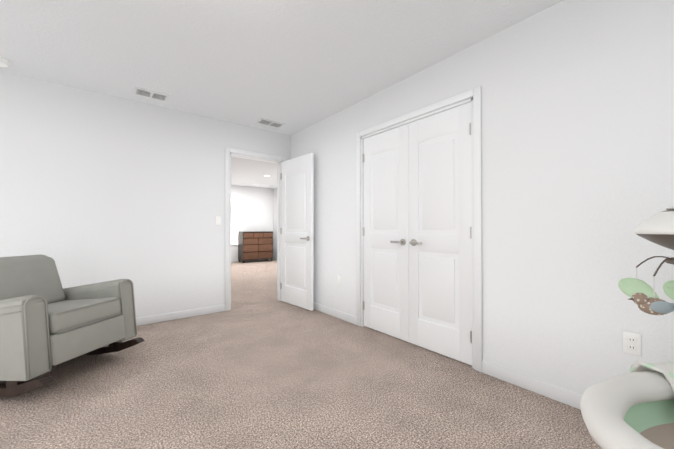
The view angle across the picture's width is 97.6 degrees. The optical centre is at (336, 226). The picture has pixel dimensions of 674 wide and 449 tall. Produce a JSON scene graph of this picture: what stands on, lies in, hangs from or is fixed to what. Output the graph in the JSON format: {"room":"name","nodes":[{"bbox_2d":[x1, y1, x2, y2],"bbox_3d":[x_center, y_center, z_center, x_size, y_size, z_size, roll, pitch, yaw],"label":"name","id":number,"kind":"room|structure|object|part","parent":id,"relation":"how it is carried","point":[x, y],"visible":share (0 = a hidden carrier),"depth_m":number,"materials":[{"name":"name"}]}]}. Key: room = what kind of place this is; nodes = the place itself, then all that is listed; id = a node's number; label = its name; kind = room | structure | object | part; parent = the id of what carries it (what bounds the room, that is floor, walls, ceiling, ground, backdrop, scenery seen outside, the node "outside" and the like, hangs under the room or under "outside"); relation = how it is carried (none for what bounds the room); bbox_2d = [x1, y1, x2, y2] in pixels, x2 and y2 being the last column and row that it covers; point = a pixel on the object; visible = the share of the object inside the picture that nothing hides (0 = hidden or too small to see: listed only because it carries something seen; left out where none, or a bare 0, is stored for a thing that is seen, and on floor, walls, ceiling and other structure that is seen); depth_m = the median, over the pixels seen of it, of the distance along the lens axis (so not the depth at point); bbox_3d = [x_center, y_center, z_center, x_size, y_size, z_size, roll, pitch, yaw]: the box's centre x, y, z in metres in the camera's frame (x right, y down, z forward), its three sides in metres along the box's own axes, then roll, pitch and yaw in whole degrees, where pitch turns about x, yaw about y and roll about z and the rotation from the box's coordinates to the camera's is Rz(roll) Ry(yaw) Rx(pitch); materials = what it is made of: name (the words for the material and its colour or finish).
{"room":"nursery","nodes":[
{"label":"nursery","id":0,"kind":"room"},
{"bbox_2d":[0,71,290,317],"bbox_3d":[-2.558,-0.147,3.031,4.896,2.465,0.120,0,-1,-38],"label":"wall","id":1,"kind":"structure","parent":0,"point":[95,187],"depth_m":3.15,"materials":[{"name":"white paint"}]},
{"bbox_2d":[136,304,224,325],"bbox_3d":[-2.516,1.040,2.968,4.656,0.088,0.014,0,-1,-38],"label":"baseboard","id":2,"kind":"structure","parent":1,"relation":"attached to","point":[145,320],"depth_m":3.48,"materials":[{"name":"white paint"}]},
{"bbox_2d":[216,216,220,224],"bbox_3d":[-1.516,-0.077,3.775,0.070,0.114,0.009,0,-1,-38],"label":"switch plate","id":3,"kind":"object","parent":1,"relation":"attached to","point":[218,220],"visible":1,"depth_m":3.77,"materials":[{"name":"white plastic"}]},
{"bbox_2d":[225,147,285,310],"bbox_3d":[-1.145,0.032,4.152,0.888,2.125,0.154,0,-1,-38],"label":"trim","id":4,"kind":"structure","parent":1,"relation":"attached to","point":[228,154],"depth_m":3.88,"materials":[{"name":"white paint"}]},
{"bbox_2d":[280,153,313,310],"bbox_3d":[-0.565,0.067,4.068,0.143,2.030,0.738,0,-1,-43],"label":"open door","id":5,"kind":"structure","parent":1,"relation":"in","point":[297,214],"depth_m":4.01,"materials":[{"name":"white paint"}]},
{"bbox_2d":[231,185,272,259],"bbox_3d":[-4.642,-0.102,8.379,6.347,2.465,0.120,0,-1,-38],"label":"wall","id":6,"kind":"structure","parent":0,"point":[255,208],"depth_m":9.79,"materials":[{"name":"white paint"}]},
{"bbox_2d":[231,196,238,246],"bbox_3d":[-3.562,-0.167,9.173,1.085,1.630,0.120,0,-1,-38],"label":"window","id":7,"kind":"structure","parent":6,"relation":"in","point":[233,217],"depth_m":9.44,"materials":[{"name":"white glass"}]},
{"bbox_2d":[231,259,272,262],"bbox_3d":[-4.646,1.086,8.277,6.227,0.088,0.018,0,-1,-38],"label":"baseboard","id":8,"kind":"structure","parent":6,"relation":"attached to","point":[237,260],"depth_m":9.62,"materials":[{"name":"white paint"}]},
{"bbox_2d":[248,184,271,187],"bbox_3d":[-2.495,-1.319,9.507,0.580,0.012,0.620,0,-1,-38],"label":"trim","id":9,"kind":"structure","parent":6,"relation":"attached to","point":[259,185],"depth_m":9.43,"materials":[{"name":"white paint"}]},
{"bbox_2d":[273,188,276,257],"bbox_3d":[-0.498,-0.103,8.169,0.120,2.465,5.364,0,-1,-38],"label":"wall","id":10,"kind":"structure","parent":0,"point":[275,222],"depth_m":10.11,"materials":[{"name":"white paint"}]},
{"bbox_2d":[0,0,562,188],"bbox_3d":[-1.503,-1.405,3.660,7.317,0.060,11.430,0,-1,-38],"label":"ceiling","id":11,"kind":"structure","parent":0,"point":[294,66],"depth_m":2.28,"materials":[{"name":"grey paint"}]},
{"bbox_2d":[0,56,9,66],"bbox_3d":[-2.803,-1.362,2.433,0.144,0.046,0.144,0,-1,-38],"label":"smoke detector","id":12,"kind":"object","parent":11,"relation":"attached to","point":[4,62],"visible":0.98,"depth_m":2.44,"materials":[{"name":"white plastic"}]},
{"bbox_2d":[133,87,168,101],"bbox_3d":[-1.932,-1.372,3.070,0.300,0.015,0.190,0,-1,-38],"label":"ceiling vent","id":13,"kind":"object","parent":11,"relation":"in","point":[150,94],"visible":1,"depth_m":3.06,"materials":[{"name":"silver metal"}]},
{"bbox_2d":[256,118,284,127],"bbox_3d":[-0.880,-1.365,3.906,0.340,0.015,0.190,0,-1,-38],"label":"ceiling vent","id":14,"kind":"object","parent":11,"relation":"in","point":[267,122],"visible":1,"depth_m":3.89,"materials":[{"name":"silver metal"}]},
{"bbox_2d":[0,260,601,448],"bbox_3d":[-1.503,1.120,3.639,7.317,0.060,11.430,0,-1,-38],"label":"floor","id":15,"kind":"structure","parent":0,"point":[258,365],"depth_m":1.88,"materials":[{"name":"carpet"}]},
{"bbox_2d":[0,254,144,397],"bbox_3d":[-2.116,0.655,2.178,0.949,0.851,0.760,0,-1,12],"label":"chair","id":16,"kind":"object","parent":15,"relation":"on","point":[48,322],"visible":1,"depth_m":2.04,"materials":[{"name":"fabric"}]},
{"bbox_3d":[-2.182,0.703,1.877,0.718,0.494,0.133,-6,-2,12],"label":"arm","id":17,"kind":"part","parent":16,"relation":"part of"},
{"bbox_2d":[0,256,64,303],"bbox_3d":[-2.380,0.431,2.236,0.214,0.385,0.455,-6,-2,12],"label":"cushion","id":18,"kind":"object","parent":16,"relation":"on","point":[20,276],"depth_m":2.25,"materials":[{"name":"fabric"}]},
{"bbox_3d":[-2.029,0.649,2.160,0.590,0.146,0.477,-6,-2,12],"label":"seat","id":19,"kind":"part","parent":16,"relation":"part of","materials":[{"name":"fabric"}]},
{"bbox_3d":[-2.054,0.708,2.480,0.718,0.494,0.133,-6,-2,12],"label":"arm","id":20,"kind":"part","parent":16,"relation":"part of"},
{"bbox_2d":[238,231,272,262],"bbox_3d":[-2.632,0.651,9.583,1.020,0.980,0.424,0,-1,-38],"label":"dresser","id":21,"kind":"object","parent":15,"relation":"on","point":[256,245],"visible":1,"depth_m":9.40,"materials":[{"name":"brown wood"}]},
{"bbox_2d":[580,207,673,448],"bbox_3d":[1.266,0.492,0.963,1.003,1.151,0.791,0,0,-7],"label":"swing","id":22,"kind":"object","parent":15,"relation":"on","point":[633,408],"visible":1,"depth_m":1.06,"materials":[{"name":"white plastic"}]},
{"bbox_2d":[628,361,673,391],"bbox_3d":[1.406,0.623,0.996,0.322,0.212,0.535,0,0,-7],"label":"blanket","id":23,"kind":"object","parent":22,"relation":"on","point":[664,373],"depth_m":1.14,"materials":[{"name":"white fabric"}]},
{"bbox_2d":[291,0,673,394],"bbox_3d":[1.161,-0.155,2.188,0.120,2.465,5.826,0,-1,-38],"label":"wall","id":24,"kind":"structure","parent":0,"point":[577,105],"depth_m":1.83,"materials":[{"name":"white paint"}]},
{"bbox_2d":[337,275,340,285],"bbox_3d":[0.025,0.641,3.512,0.005,0.114,0.070,0,-1,-38],"label":"electrical outlet plate","id":25,"kind":"object","parent":24,"relation":"attached to","point":[338,280],"visible":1,"depth_m":3.51,"materials":[{"name":"white plastic"}]},
{"bbox_2d":[362,124,408,341],"bbox_3d":[0.462,0.058,2.974,0.089,2.030,0.618,0,-1,-38],"label":"closet door leaf","id":26,"kind":"structure","parent":24,"relation":"in","point":[386,222],"depth_m":2.94,"materials":[{"name":"white paint"}]},
{"bbox_3d":[0.440,0.052,2.975,0.056,1.694,0.590,0,-1,-38],"label":"far closet door hardware","id":27,"kind":"part","parent":26,"relation":"part of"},
{"bbox_2d":[356,86,482,371],"bbox_3d":[0.694,0.020,2.762,0.137,2.125,1.371,0,-1,-38],"label":"trim","id":28,"kind":"structure","parent":24,"relation":"attached to","point":[476,172],"depth_m":2.25,"materials":[{"name":"white paint"}]},
{"bbox_2d":[409,102,471,364],"bbox_3d":[0.849,0.053,2.488,0.089,2.030,0.618,0,-1,-38],"label":"closet door leaf","id":29,"kind":"structure","parent":24,"relation":"in","point":[440,268],"depth_m":2.47,"materials":[{"name":"white paint"}]},
{"bbox_3d":[0.844,0.048,2.467,0.056,1.694,0.590,0,-1,-38],"label":"near closet door hardware","id":30,"kind":"part","parent":29,"relation":"part of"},
{"bbox_2d":[313,302,581,409],"bbox_3d":[1.076,1.034,2.178,0.014,0.088,5.692,0,-1,-38],"label":"baseboard","id":31,"kind":"structure","parent":24,"relation":"attached to","point":[560,394],"depth_m":1.97,"materials":[{"name":"white paint"}]},
{"bbox_2d":[623,331,640,355],"bbox_3d":[1.567,0.621,1.567,0.009,0.114,0.070,0,-1,-38],"label":"electrical outlet plate","id":32,"kind":"object","parent":24,"relation":"attached to","point":[631,343],"visible":1,"depth_m":1.56,"materials":[{"name":"white plastic"}]}
]}

